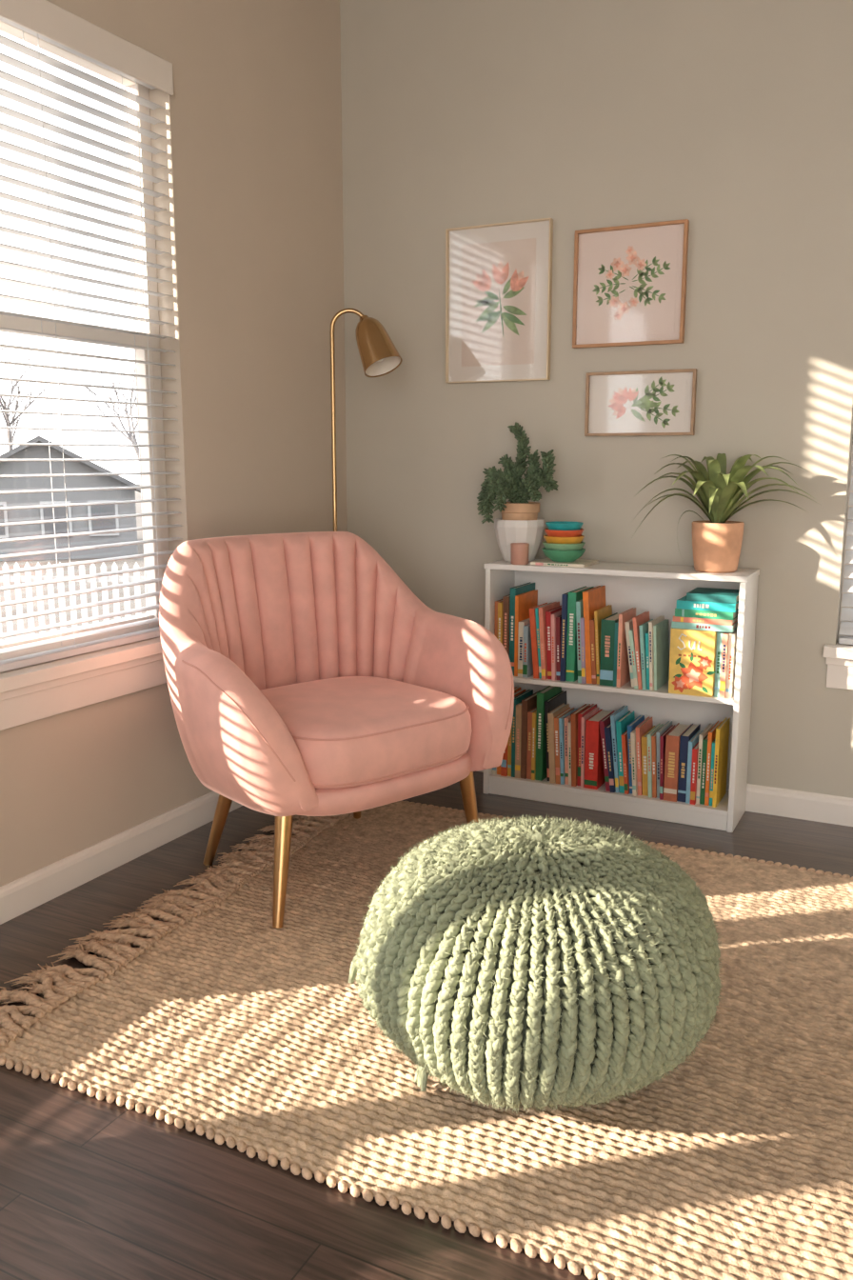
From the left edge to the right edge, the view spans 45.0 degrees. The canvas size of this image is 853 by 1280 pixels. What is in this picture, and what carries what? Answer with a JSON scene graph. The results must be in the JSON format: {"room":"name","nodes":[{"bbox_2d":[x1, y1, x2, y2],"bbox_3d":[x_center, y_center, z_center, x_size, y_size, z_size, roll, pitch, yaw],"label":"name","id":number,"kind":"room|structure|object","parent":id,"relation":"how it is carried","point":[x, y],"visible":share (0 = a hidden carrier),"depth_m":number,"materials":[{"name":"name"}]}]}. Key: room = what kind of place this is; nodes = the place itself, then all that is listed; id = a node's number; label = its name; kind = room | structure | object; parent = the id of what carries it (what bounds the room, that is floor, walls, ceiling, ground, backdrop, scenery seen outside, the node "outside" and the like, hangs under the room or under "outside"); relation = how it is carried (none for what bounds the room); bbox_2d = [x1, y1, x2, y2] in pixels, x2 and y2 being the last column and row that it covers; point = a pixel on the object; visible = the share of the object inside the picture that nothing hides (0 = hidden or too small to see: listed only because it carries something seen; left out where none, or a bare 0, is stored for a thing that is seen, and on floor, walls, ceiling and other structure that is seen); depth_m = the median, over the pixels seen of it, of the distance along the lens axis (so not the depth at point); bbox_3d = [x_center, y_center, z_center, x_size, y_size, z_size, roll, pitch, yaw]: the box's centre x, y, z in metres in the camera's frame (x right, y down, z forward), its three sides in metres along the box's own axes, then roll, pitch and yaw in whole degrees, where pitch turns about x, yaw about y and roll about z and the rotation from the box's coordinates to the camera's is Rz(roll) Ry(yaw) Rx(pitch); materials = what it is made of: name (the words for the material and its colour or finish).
{"room":"reading nook","nodes":[
{"label":"reading nook","id":0,"kind":"room"},
{"bbox_2d":[0,0,347,886],"bbox_3d":[-1.682,-0.452,1.284,0.120,2.740,6.120,5,11,26],"label":"wall","id":1,"kind":"structure","parent":0,"point":[252,117],"depth_m":3.16,"materials":[{"name":"beige paint"}]},
{"bbox_2d":[0,636,167,730],"bbox_3d":[-0.944,0.110,2.764,0.117,0.134,0.990,5,11,26],"label":"trim","id":2,"kind":"structure","parent":1,"relation":"attached to","point":[33,692],"depth_m":2.72,"materials":[{"name":"white paint"}]},
{"bbox_2d":[0,20,169,660],"bbox_3d":[-1.011,-0.746,2.646,0.058,1.606,0.930,5,11,26],"label":"window","id":3,"kind":"structure","parent":1,"relation":"in","point":[6,321],"depth_m":2.97,"materials":[{"name":"white paint"}]},
{"bbox_2d":[0,0,182,672],"bbox_3d":[-0.948,-0.747,2.613,0.076,1.602,0.922,5,11,26],"label":"window blind","id":4,"kind":"object","parent":3,"relation":"attached to","point":[45,20],"visible":0.91,"depth_m":2.69,"materials":[{"name":"white paint"}]},
{"bbox_2d":[0,791,242,924],"bbox_3d":[-1.649,0.867,1.434,0.014,0.090,6.000,5,11,26],"label":"baseboard","id":5,"kind":"structure","parent":1,"relation":"attached to","point":[21,895],"depth_m":2.87,"materials":[{"name":"white paint"}]},
{"bbox_2d":[0,770,852,1279],"bbox_3d":[0.219,1.116,0.520,4.200,0.080,6.000,5,11,26],"label":"floor","id":6,"kind":"structure","parent":0,"point":[91,1188],"depth_m":1.66,"materials":[{"name":"brown wood"}]},
{"bbox_2d":[329,307,402,531],"bbox_3d":[-0.255,-0.286,3.518,0.353,1.630,0.240,0,10,0],"label":"floor lamp","id":7,"kind":"object","parent":6,"relation":"on","point":[379,355],"visible":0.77,"depth_m":3.37,"materials":[{"name":"gold metal"}]},
{"bbox_2d":[0,800,852,1279],"bbox_3d":[0.498,0.754,2.234,2.728,0.032,1.774,5,11,26],"label":"jute rug","id":8,"kind":"object","parent":6,"relation":"on","point":[224,1023],"visible":0.74,"depth_m":1.93,"materials":[{"name":"fabric"}]},
{"bbox_2d":[159,531,514,928],"bbox_3d":[-0.275,0.187,2.880,0.949,0.929,0.758,-9,13,-40],"label":"armchair","id":9,"kind":"object","parent":8,"relation":"on","point":[305,676],"visible":1,"depth_m":2.81,"materials":[{"name":"pink fabric"}]},
{"bbox_2d":[260,676,472,788],"bbox_3d":[-0.224,0.230,2.826,0.598,0.164,0.578,-9,13,-40],"label":"seat cushion","id":10,"kind":"object","parent":9,"relation":"on","point":[344,731],"depth_m":2.65,"materials":[{"name":"pink fabric"}]},
{"bbox_2d":[348,812,725,1114],"bbox_3d":[0.205,0.581,1.937,0.688,0.468,0.685,-9,13,-40],"label":"pouf","id":11,"kind":"object","parent":8,"relation":"on","point":[541,963],"visible":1,"depth_m":1.71,"materials":[{"name":"fabric"}]},
{"bbox_2d":[483,559,759,832],"bbox_3d":[0.623,0.155,3.408,0.851,0.800,0.228,5,11,26],"label":"bookcase","id":12,"kind":"object","parent":6,"relation":"on","point":[656,590],"visible":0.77,"depth_m":3.38,"materials":[{"name":"white paint"}]},
{"bbox_2d":[498,601,503,643],"bbox_3d":[0.282,-0.014,3.539,0.014,0.247,0.161,5,11,26],"label":"book","id":13,"kind":"object","parent":12,"relation":"on","point":[500,605],"visible":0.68,"depth_m":3.46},
{"bbox_2d":[502,594,510,657],"bbox_3d":[0.304,-0.026,3.541,0.020,0.270,0.171,5,11,26],"label":"book","id":14,"kind":"object","parent":12,"relation":"on","point":[506,607],"visible":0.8,"depth_m":3.46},
{"bbox_2d":[500,688,525,776],"bbox_3d":[0.304,0.322,3.598,0.020,0.273,0.171,5,11,26],"label":"book","id":15,"kind":"object","parent":12,"relation":"on","point":[504,767],"visible":0.23,"depth_m":3.54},
{"bbox_2d":[477,421,559,561],"bbox_3d":[0.297,-0.493,3.436,0.225,0.465,0.237,-3,11,-18],"label":"potted plant","id":16,"kind":"object","parent":12,"relation":"on","point":[519,522],"visible":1,"depth_m":3.42,"materials":[{"name":"green plant"}]},
{"bbox_2d":[515,701,521,778],"bbox_3d":[0.350,0.334,3.578,0.020,0.256,0.171,5,11,26],"label":"book","id":17,"kind":"object","parent":12,"relation":"on","point":[518,736],"visible":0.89,"depth_m":3.50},
{"bbox_2d":[510,542,529,564],"bbox_3d":[0.308,-0.284,3.396,0.060,0.068,0.060,5,11,26],"label":"candle","id":18,"kind":"object","parent":12,"relation":"on","point":[519,551],"visible":1,"depth_m":3.37,"materials":[{"name":"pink wax"}]},
{"bbox_2d":[509,581,535,676],"bbox_3d":[0.330,-0.041,3.542,0.020,0.298,0.186,5,11,26],"label":"book","id":19,"kind":"object","parent":12,"relation":"on","point":[525,588],"visible":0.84,"depth_m":3.46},
{"bbox_2d":[511,689,533,777],"bbox_3d":[0.333,0.323,3.582,0.014,0.276,0.161,5,11,26],"label":"book","id":20,"kind":"object","parent":12,"relation":"on","point":[518,699],"visible":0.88,"depth_m":3.52,"materials":[{"name":"green paper"}]},
{"bbox_2d":[518,618,530,677],"bbox_3d":[0.353,0.020,3.523,0.020,0.186,0.161,5,11,26],"label":"book","id":21,"kind":"object","parent":12,"relation":"on","point":[523,623],"visible":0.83,"depth_m":3.46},
{"bbox_2d":[514,589,538,676],"bbox_3d":[0.342,-0.026,3.531,0.012,0.274,0.180,5,11,26],"label":"book","id":22,"kind":"object","parent":12,"relation":"on","point":[526,601],"visible":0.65,"depth_m":3.47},
{"bbox_2d":[522,623,533,678],"bbox_3d":[0.366,0.028,3.508,0.016,0.175,0.161,5,11,26],"label":"book","id":23,"kind":"object","parent":12,"relation":"on","point":[528,668],"visible":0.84,"depth_m":3.44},
{"bbox_2d":[520,690,539,779],"bbox_3d":[0.369,0.326,3.570,0.018,0.274,0.170,5,11,26],"label":"book","id":24,"kind":"object","parent":12,"relation":"on","point":[529,703],"visible":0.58,"depth_m":3.50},
{"bbox_2d":[526,706,537,779],"bbox_3d":[0.388,0.346,3.568,0.018,0.234,0.171,5,11,26],"label":"book","id":25,"kind":"object","parent":12,"relation":"on","point":[530,713],"visible":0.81,"depth_m":3.49,"materials":[{"name":"paper"}]},
{"bbox_2d":[531,710,537,779],"bbox_3d":[0.398,0.349,3.552,0.012,0.235,0.161,5,11,26],"label":"book","id":26,"kind":"object","parent":12,"relation":"on","point":[534,714],"visible":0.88,"depth_m":3.48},
{"bbox_2d":[529,602,550,679],"bbox_3d":[0.395,0.000,3.494,0.038,0.235,0.170,5,11,26],"label":"book","id":27,"kind":"object","parent":12,"relation":"on","point":[532,616],"visible":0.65,"depth_m":3.42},
{"bbox_2d":[535,602,551,679],"bbox_3d":[0.409,0.000,3.489,0.030,0.236,0.161,5,11,26],"label":"book","id":28,"kind":"object","parent":12,"relation":"on","point":[537,609],"visible":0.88,"depth_m":3.42,"materials":[{"name":"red paper"}]},
{"bbox_2d":[535,685,561,780],"bbox_3d":[0.422,0.314,3.552,0.024,0.304,0.181,5,11,26],"label":"book","id":29,"kind":"object","parent":12,"relation":"on","point":[550,691],"visible":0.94,"depth_m":3.48,"materials":[{"name":"paper"}]},
{"bbox_2d":[539,601,559,679],"bbox_3d":[0.421,0.000,3.478,0.031,0.241,0.171,5,11,26],"label":"book","id":30,"kind":"object","parent":12,"relation":"on","point":[542,610],"visible":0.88,"depth_m":3.41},
{"bbox_2d":[545,605,561,679],"bbox_3d":[0.445,0.005,3.483,0.030,0.228,0.171,5,11,26],"label":"book","id":31,"kind":"object","parent":12,"relation":"on","point":[550,612],"visible":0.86,"depth_m":3.41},
{"bbox_2d":[544,690,566,780],"bbox_3d":[0.450,0.329,3.545,0.028,0.277,0.181,5,11,26],"label":"book","id":32,"kind":"object","parent":12,"relation":"on","point":[557,700],"visible":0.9,"depth_m":3.48,"materials":[{"name":"green paper"}]},
{"bbox_2d":[551,610,561,680],"bbox_3d":[0.453,0.013,3.460,0.020,0.222,0.161,5,11,26],"label":"book","id":33,"kind":"object","parent":12,"relation":"on","point":[554,615],"visible":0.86,"depth_m":3.39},
{"bbox_2d":[547,702,569,783],"bbox_3d":[0.455,0.352,3.517,0.033,0.242,0.160,5,11,26],"label":"book","id":34,"kind":"object","parent":12,"relation":"on","point":[550,715],"visible":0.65,"depth_m":3.45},
{"bbox_2d":[556,615,561,679],"bbox_3d":[0.470,0.017,3.464,0.021,0.211,0.161,5,11,26],"label":"book","id":35,"kind":"object","parent":12,"relation":"on","point":[558,618],"visible":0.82,"depth_m":3.39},
{"bbox_2d":[560,592,568,680],"bbox_3d":[0.490,-0.020,3.451,0.016,0.289,0.181,5,11,26],"label":"book","id":36,"kind":"object","parent":12,"relation":"on","point":[565,596],"visible":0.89,"depth_m":3.37,"materials":[{"name":"paper"}]},
{"bbox_2d":[554,707,574,784],"bbox_3d":[0.473,0.359,3.511,0.028,0.229,0.161,5,11,26],"label":"book","id":37,"kind":"object","parent":12,"relation":"on","point":[556,718],"visible":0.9,"depth_m":3.44,"materials":[{"name":"paper"}]},
{"bbox_2d":[530,558,599,567],"bbox_3d":[0.458,-0.256,3.405,0.185,0.010,0.161,5,11,26],"label":"book","id":38,"kind":"object","parent":12,"relation":"on","point":[579,563],"visible":0.96,"depth_m":3.36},
{"bbox_2d":[541,547,585,561],"bbox_3d":[0.453,-0.281,3.395,0.145,0.041,0.144,5,11,26],"label":"bowl","id":39,"kind":"object","parent":38,"relation":"on","point":[554,555],"visible":0.9,"depth_m":3.35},
{"bbox_2d":[542,540,585,550],"bbox_3d":[0.453,-0.302,3.391,0.140,0.041,0.139,5,11,26],"label":"bowl","id":40,"kind":"object","parent":39,"relation":"on","point":[552,547],"visible":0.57,"depth_m":3.33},
{"bbox_2d":[543,535,584,543],"bbox_3d":[0.453,-0.323,3.387,0.135,0.041,0.134,5,11,26],"label":"bowl","id":41,"kind":"object","parent":40,"relation":"on","point":[552,540],"visible":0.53,"depth_m":3.33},
{"bbox_2d":[544,528,583,537],"bbox_3d":[0.453,-0.344,3.383,0.130,0.041,0.129,5,11,26],"label":"bowl","id":42,"kind":"object","parent":41,"relation":"on","point":[553,533],"visible":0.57,"depth_m":3.33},
{"bbox_2d":[545,520,583,530],"bbox_3d":[0.453,-0.365,3.380,0.125,0.041,0.124,5,11,26],"label":"bowl","id":43,"kind":"object","parent":42,"relation":"on","point":[560,525],"visible":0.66,"depth_m":3.33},
{"bbox_2d":[564,715,570,784],"bbox_3d":[0.504,0.361,3.507,0.020,0.228,0.161,5,11,26],"label":"book","id":44,"kind":"object","parent":12,"relation":"on","point":[567,719],"visible":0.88,"depth_m":3.44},
{"bbox_2d":[559,708,578,784],"bbox_3d":[0.487,0.361,3.506,0.023,0.227,0.161,5,11,26],"label":"book","id":45,"kind":"object","parent":12,"relation":"on","point":[562,719],"visible":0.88,"depth_m":3.44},
{"bbox_2d":[565,585,594,681],"bbox_3d":[0.516,-0.024,3.451,0.028,0.296,0.189,5,11,26],"label":"book","id":46,"kind":"object","parent":12,"relation":"on","point":[575,595],"visible":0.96,"depth_m":3.37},
{"bbox_2d":[576,599,583,682],"bbox_3d":[0.536,-0.005,3.425,0.028,0.269,0.171,5,11,26],"label":"book","id":47,"kind":"object","parent":12,"relation":"on","point":[579,604],"visible":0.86,"depth_m":3.35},
{"bbox_2d":[570,703,590,786],"bbox_3d":[0.523,0.355,3.483,0.025,0.248,0.160,5,11,26],"label":"book","id":48,"kind":"object","parent":12,"relation":"on","point":[574,715],"visible":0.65,"depth_m":3.42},
{"bbox_2d":[580,617,586,683],"bbox_3d":[0.544,0.023,3.414,0.023,0.217,0.161,5,11,26],"label":"book","id":49,"kind":"object","parent":12,"relation":"on","point":[583,641],"visible":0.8,"depth_m":3.34,"materials":[{"name":"paper"}]},
{"bbox_2d":[578,703,597,786],"bbox_3d":[0.546,0.354,3.488,0.014,0.247,0.161,4,11,27],"label":"book","id":50,"kind":"object","parent":12,"relation":"on","point":[584,712],"visible":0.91,"depth_m":3.42,"materials":[{"name":"brown paper"}]},
{"bbox_2d":[580,707,599,787],"bbox_3d":[0.552,0.361,3.473,0.010,0.239,0.161,4,11,27],"label":"book","id":51,"kind":"object","parent":12,"relation":"on","point":[587,716],"visible":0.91,"depth_m":3.41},
{"bbox_2d":[589,618,597,683],"bbox_3d":[0.575,0.028,3.406,0.029,0.211,0.161,5,11,26],"label":"book","id":52,"kind":"object","parent":12,"relation":"on","point":[591,622],"visible":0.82,"depth_m":3.34,"materials":[{"name":"orange paper"}]},
{"bbox_2d":[582,585,605,683],"bbox_3d":[0.563,-0.021,3.418,0.039,0.302,0.185,5,11,26],"label":"book","id":53,"kind":"object","parent":12,"relation":"on","point":[593,599],"visible":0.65,"depth_m":3.35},
{"bbox_2d":[584,709,612,789],"bbox_3d":[0.582,0.366,3.465,0.044,0.232,0.171,5,11,26],"label":"book","id":54,"kind":"object","parent":12,"relation":"on","point":[594,773],"visible":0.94,"depth_m":3.40,"materials":[{"name":"paper"}]},
{"bbox_2d":[594,604,612,684],"bbox_3d":[0.589,0.013,3.404,0.027,0.240,0.161,5,11,26],"label":"book","id":55,"kind":"object","parent":12,"relation":"on","point":[599,614],"visible":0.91,"depth_m":3.34,"materials":[{"name":"paper"}]},
{"bbox_2d":[600,710,616,791],"bbox_3d":[0.620,0.369,3.438,0.043,0.236,0.161,5,11,26],"label":"book","id":56,"kind":"object","parent":12,"relation":"on","point":[606,721],"visible":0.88,"depth_m":3.37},
{"bbox_2d":[600,612,619,686],"bbox_3d":[0.620,0.029,3.386,0.044,0.216,0.171,5,11,26],"label":"book","id":57,"kind":"object","parent":12,"relation":"on","point":[608,633],"visible":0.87,"depth_m":3.31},
{"bbox_2d":[604,722,616,792],"bbox_3d":[0.634,0.380,3.429,0.042,0.217,0.161,5,11,26],"label":"book","id":58,"kind":"object","parent":12,"relation":"on","point":[608,730],"visible":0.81,"depth_m":3.36,"materials":[{"name":"blue paper"}]},
{"bbox_2d":[613,620,619,686],"bbox_3d":[0.643,0.036,3.369,0.012,0.208,0.160,5,11,26],"label":"book","id":59,"kind":"object","parent":12,"relation":"on","point":[616,623],"visible":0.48,"depth_m":3.30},
{"bbox_2d":[610,705,628,792],"bbox_3d":[0.650,0.361,3.425,0.039,0.256,0.161,5,11,26],"label":"book","id":60,"kind":"object","parent":12,"relation":"on","point":[623,710],"visible":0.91,"depth_m":3.36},
{"bbox_2d":[616,710,635,793],"bbox_3d":[0.667,0.370,3.420,0.037,0.240,0.161,5,11,26],"label":"book","id":61,"kind":"object","parent":12,"relation":"on","point":[622,724],"visible":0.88,"depth_m":3.36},
{"bbox_2d":[621,730,629,794],"bbox_3d":[0.681,0.393,3.413,0.029,0.198,0.161,5,11,26],"label":"book","id":62,"kind":"object","parent":12,"relation":"on","point":[625,734],"visible":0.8,"depth_m":3.35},
{"bbox_2d":[617,607,636,687],"bbox_3d":[0.653,0.023,3.357,0.012,0.238,0.161,5,11,26],"label":"book","id":63,"kind":"object","parent":12,"relation":"on","point":[623,665],"visible":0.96,"depth_m":3.30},
{"bbox_2d":[624,619,634,687],"bbox_3d":[0.687,0.035,3.360,0.043,0.212,0.161,5,11,26],"label":"book","id":64,"kind":"object","parent":12,"relation":"on","point":[629,625],"visible":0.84,"depth_m":3.29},
{"bbox_2d":[628,628,639,688],"bbox_3d":[0.694,0.051,3.340,0.038,0.189,0.161,5,11,26],"label":"book","id":65,"kind":"object","parent":12,"relation":"on","point":[631,632],"visible":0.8,"depth_m":3.27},
{"bbox_2d":[630,728,638,796],"bbox_3d":[0.705,0.390,3.394,0.028,0.210,0.161,5,11,26],"label":"book","id":66,"kind":"object","parent":12,"relation":"on","point":[633,732],"visible":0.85,"depth_m":3.33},
{"bbox_2d":[627,715,644,793],"bbox_3d":[0.699,0.378,3.414,0.030,0.227,0.161,5,11,26],"label":"book","id":67,"kind":"object","parent":12,"relation":"on","point":[632,726],"visible":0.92,"depth_m":3.35,"materials":[{"name":"blue paper"}]},
{"bbox_2d":[632,611,650,689],"bbox_3d":[0.704,0.032,3.331,0.039,0.230,0.161,5,11,26],"label":"book","id":68,"kind":"object","parent":12,"relation":"on","point":[644,617],"visible":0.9,"depth_m":3.27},
{"bbox_2d":[636,716,653,795],"bbox_3d":[0.723,0.381,3.398,0.029,0.226,0.161,5,11,26],"label":"book","id":69,"kind":"object","parent":12,"relation":"on","point":[646,725],"visible":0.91,"depth_m":3.33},
{"bbox_2d":[640,619,653,689],"bbox_3d":[0.721,0.044,3.327,0.029,0.206,0.161,5,11,26],"label":"book","id":70,"kind":"object","parent":12,"relation":"on","point":[644,628],"visible":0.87,"depth_m":3.26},
{"bbox_2d":[641,725,655,796],"bbox_3d":[0.743,0.397,3.395,0.030,0.196,0.161,5,11,26],"label":"book","id":71,"kind":"object","parent":12,"relation":"on","point":[645,736],"visible":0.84,"depth_m":3.33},
{"bbox_2d":[651,730,658,798],"bbox_3d":[0.767,0.397,3.375,0.024,0.204,0.161,5,11,26],"label":"book","id":72,"kind":"object","parent":12,"relation":"on","point":[653,737],"visible":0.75,"depth_m":3.31,"materials":[{"name":"paper"}]},
{"bbox_2d":[647,722,663,798],"bbox_3d":[0.753,0.394,3.378,0.023,0.208,0.161,5,11,26],"label":"book","id":73,"kind":"object","parent":12,"relation":"on","point":[650,756],"visible":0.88,"depth_m":3.31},
{"bbox_2d":[648,615,664,690],"bbox_3d":[0.743,0.040,3.313,0.021,0.219,0.161,5,11,26],"label":"book","id":74,"kind":"object","parent":12,"relation":"on","point":[661,618],"visible":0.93,"depth_m":3.25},
{"bbox_2d":[653,619,669,690],"bbox_3d":[0.759,0.045,3.322,0.020,0.206,0.160,5,11,26],"label":"book","id":75,"kind":"object","parent":12,"relation":"on","point":[661,648],"visible":0.96,"depth_m":3.30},
{"bbox_2d":[656,720,672,798],"bbox_3d":[0.782,0.390,3.374,0.023,0.217,0.161,5,11,26],"label":"book","id":76,"kind":"object","parent":12,"relation":"on","point":[668,725],"visible":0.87,"depth_m":3.31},
{"bbox_2d":[660,724,675,799],"bbox_3d":[0.787,0.397,3.354,0.017,0.210,0.161,5,11,26],"label":"book","id":77,"kind":"object","parent":12,"relation":"on","point":[663,737],"visible":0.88,"depth_m":3.29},
{"bbox_2d":[663,722,689,801],"bbox_3d":[0.817,0.396,3.344,0.042,0.216,0.171,5,11,26],"label":"book","id":78,"kind":"object","parent":12,"relation":"on","point":[673,737],"visible":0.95,"depth_m":3.27,"materials":[{"name":"paper"}]},
{"bbox_2d":[678,723,700,802],"bbox_3d":[0.852,0.397,3.337,0.026,0.217,0.171,5,11,26],"label":"book","id":79,"kind":"object","parent":12,"relation":"on","point":[692,730],"visible":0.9,"depth_m":3.27,"materials":[{"name":"blue paper"}]},
{"bbox_2d":[668,627,717,697],"bbox_3d":[0.829,0.069,3.191,0.144,0.205,0.031,5,11,26],"label":"book","id":80,"kind":"object","parent":12,"relation":"on","point":[692,658],"visible":1,"depth_m":3.18,"materials":[{"name":"paper"}]},
{"bbox_2d":[671,620,738,632],"bbox_3d":[0.880,-0.052,3.229,0.185,0.020,0.156,5,11,26],"label":"book","id":81,"kind":"object","parent":80,"relation":"on","point":[675,625],"visible":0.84,"depth_m":3.16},
{"bbox_2d":[673,615,738,625],"bbox_3d":[0.881,-0.070,3.225,0.180,0.016,0.156,5,11,26],"label":"book","id":82,"kind":"object","parent":81,"relation":"on","point":[675,618],"visible":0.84,"depth_m":3.16,"materials":[{"name":"paper"}]},
{"bbox_2d":[675,607,739,619],"bbox_3d":[0.884,-0.090,3.220,0.176,0.024,0.156,5,11,26],"label":"book","id":83,"kind":"object","parent":82,"relation":"on","point":[695,613],"visible":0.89,"depth_m":3.15,"materials":[{"name":"green paper"}]},
{"bbox_2d":[677,595,739,612],"bbox_3d":[0.889,-0.115,3.213,0.178,0.026,0.156,5,11,26],"label":"book","id":84,"kind":"object","parent":83,"relation":"on","point":[682,603],"visible":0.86,"depth_m":3.15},
{"bbox_2d":[686,587,739,603],"bbox_3d":[0.902,-0.139,3.202,0.150,0.024,0.155,5,11,26],"label":"book","id":85,"kind":"object","parent":84,"relation":"on","point":[701,594],"visible":0.83,"depth_m":3.15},
{"bbox_2d":[689,741,699,804],"bbox_3d":[0.878,0.419,3.311,0.016,0.181,0.161,5,11,26],"label":"book","id":86,"kind":"object","parent":12,"relation":"on","point":[695,750],"visible":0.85,"depth_m":3.24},
{"bbox_2d":[685,729,702,803],"bbox_3d":[0.866,0.407,3.320,0.013,0.202,0.160,5,11,26],"label":"book","id":87,"kind":"object","parent":12,"relation":"on","point":[694,740],"visible":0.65,"depth_m":3.25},
{"bbox_2d":[700,734,708,804],"bbox_3d":[0.909,0.404,3.309,0.014,0.212,0.161,5,11,26],"label":"book","id":88,"kind":"object","parent":12,"relation":"on","point":[705,741],"visible":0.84,"depth_m":3.24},
{"bbox_2d":[696,723,713,803],"bbox_3d":[0.896,0.397,3.312,0.011,0.226,0.161,5,11,26],"label":"book","id":89,"kind":"object","parent":12,"relation":"on","point":[705,732],"visible":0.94,"depth_m":3.25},
{"bbox_2d":[709,739,716,805],"bbox_3d":[0.932,0.410,3.296,0.011,0.205,0.161,5,11,26],"label":"book","id":90,"kind":"object","parent":12,"relation":"on","point":[713,742],"visible":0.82,"depth_m":3.23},
{"bbox_2d":[704,720,722,805],"bbox_3d":[0.920,0.393,3.297,0.012,0.238,0.161,5,11,26],"label":"book","id":91,"kind":"object","parent":12,"relation":"on","point":[711,737],"visible":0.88,"depth_m":3.23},
{"bbox_2d":[714,631,724,697],"bbox_3d":[0.932,0.065,3.227,0.016,0.200,0.161,5,11,26],"label":"book","id":92,"kind":"object","parent":12,"relation":"on","point":[720,633],"visible":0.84,"depth_m":3.16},
{"bbox_2d":[712,717,730,807],"bbox_3d":[0.939,0.388,3.279,0.012,0.254,0.161,5,11,26],"label":"book","id":93,"kind":"object","parent":12,"relation":"on","point":[723,730],"visible":1,"depth_m":3.25,"materials":[{"name":"paper"}]},
{"bbox_2d":[631,453,817,573],"bbox_3d":[0.896,-0.388,3.143,0.569,0.362,0.252,5,11,26],"label":"potted plant","id":94,"kind":"object","parent":12,"relation":"on","point":[717,541],"visible":1,"depth_m":3.13,"materials":[{"name":"green plant"}]},
{"bbox_2d":[719,631,730,698],"bbox_3d":[0.944,0.067,3.214,0.016,0.200,0.161,5,11,26],"label":"book","id":95,"kind":"object","parent":12,"relation":"on","point":[725,644],"visible":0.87,"depth_m":3.15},
{"bbox_2d":[725,628,738,698],"bbox_3d":[0.964,0.068,3.214,0.018,0.200,0.161,5,11,26],"label":"book","id":96,"kind":"object","parent":12,"relation":"on","point":[732,636],"visible":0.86,"depth_m":3.15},
{"bbox_2d":[340,0,852,798],"bbox_3d":[1.599,-0.751,2.962,4.200,2.740,0.120,5,11,26],"label":"wall","id":97,"kind":"structure","parent":0,"point":[733,119],"depth_m":3.31,"materials":[{"name":"beige paint"}]},
{"bbox_2d":[445,218,553,383],"bbox_3d":[0.242,-1.145,3.504,0.381,0.515,0.026,5,11,26],"label":"framed print","id":98,"kind":"object","parent":97,"relation":"attached to","point":[499,276],"visible":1,"depth_m":3.50,"materials":[{"name":"paper"}]},
{"bbox_2d":[572,219,689,348],"bbox_3d":[0.649,-1.135,3.299,0.365,0.369,0.022,5,11,26],"label":"framed print","id":99,"kind":"object","parent":97,"relation":"attached to","point":[630,281],"visible":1,"depth_m":3.30,"materials":[{"name":"paper"}]},
{"bbox_2d":[584,368,697,436],"bbox_3d":[0.692,-0.768,3.342,0.360,0.205,0.022,5,11,26],"label":"framed print","id":100,"kind":"object","parent":97,"relation":"attached to","point":[662,402],"visible":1,"depth_m":3.34,"materials":[{"name":"paper"}]},
{"bbox_2d":[476,769,852,826],"bbox_3d":[1.575,0.565,3.132,4.186,0.090,0.014,5,11,26],"label":"baseboard","id":101,"kind":"structure","parent":97,"relation":"attached to","point":[829,809],"depth_m":3.31,"materials":[{"name":"white paint"}]},
{"bbox_2d":[822,641,852,690],"bbox_3d":[1.718,0.118,3.002,1.046,0.134,0.117,5,11,26],"label":"trim","id":102,"kind":"structure","parent":97,"relation":"attached to","point":[839,656],"depth_m":3.18,"materials":[{"name":"white paint"}]},
{"bbox_2d":[838,435,852,641],"bbox_3d":[1.752,-0.733,2.919,0.986,1.586,0.058,5,11,26],"label":"window","id":103,"kind":"structure","parent":97,"relation":"in","point":[851,462],"depth_m":3.21,"materials":[{"name":"white paint"}]},
{"bbox_2d":[839,454,852,644],"bbox_3d":[1.720,-0.729,2.856,0.978,1.582,0.076,5,11,26],"label":"window blind","id":104,"kind":"object","parent":103,"relation":"attached to","point":[847,628],"visible":1,"depth_m":3.18,"materials":[{"name":"white paint"}]},
{"label":"outside","id":105,"kind":"structure","parent":0,"visible":0},
{"bbox_2d":[0,483,146,640],"bbox_3d":[-29.331,-5.024,46.451,89.700,0.100,130.000,5,11,26],"label":"ground","id":106,"kind":"structure","parent":105,"point":[130,563],"depth_m":25.06,"materials":[{"name":"snow"}]},
{"bbox_2d":[0,332,61,450],"bbox_3d":[-20.054,-10.521,49.685,4.640,9.607,4.817,-7,12,-35],"label":"bare tree","id":107,"kind":"object","parent":106,"relation":"on","point":[3,406],"visible":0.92,"depth_m":49.32,"materials":[{"name":"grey plant"}]},
{"bbox_2d":[0,435,140,560],"bbox_3d":[-13.197,-5.019,35.361,6.400,3.780,8.800,-4,11,-20],"label":"house","id":108,"kind":"structure","parent":106,"relation":"on","point":[20,451],"depth_m":31.83,"materials":[{"name":"grey"}]},
{"bbox_2d":[0,561,146,641],"bbox_3d":[-5.753,-0.485,16.240,9.670,1.560,0.182,0,10,0],"label":"picket fence","id":109,"kind":"object","parent":106,"relation":"on","point":[17,579],"visible":0.21,"depth_m":16.10,"materials":[{"name":"white paint"}]},
{"bbox_2d":[75,349,139,463],"bbox_3d":[-12.493,-9.242,46.452,7.453,8.236,3.877,1,10,5],"label":"bare tree","id":110,"kind":"object","parent":106,"relation":"on","point":[132,438],"visible":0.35,"depth_m":46.38,"materials":[{"name":"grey plant"}]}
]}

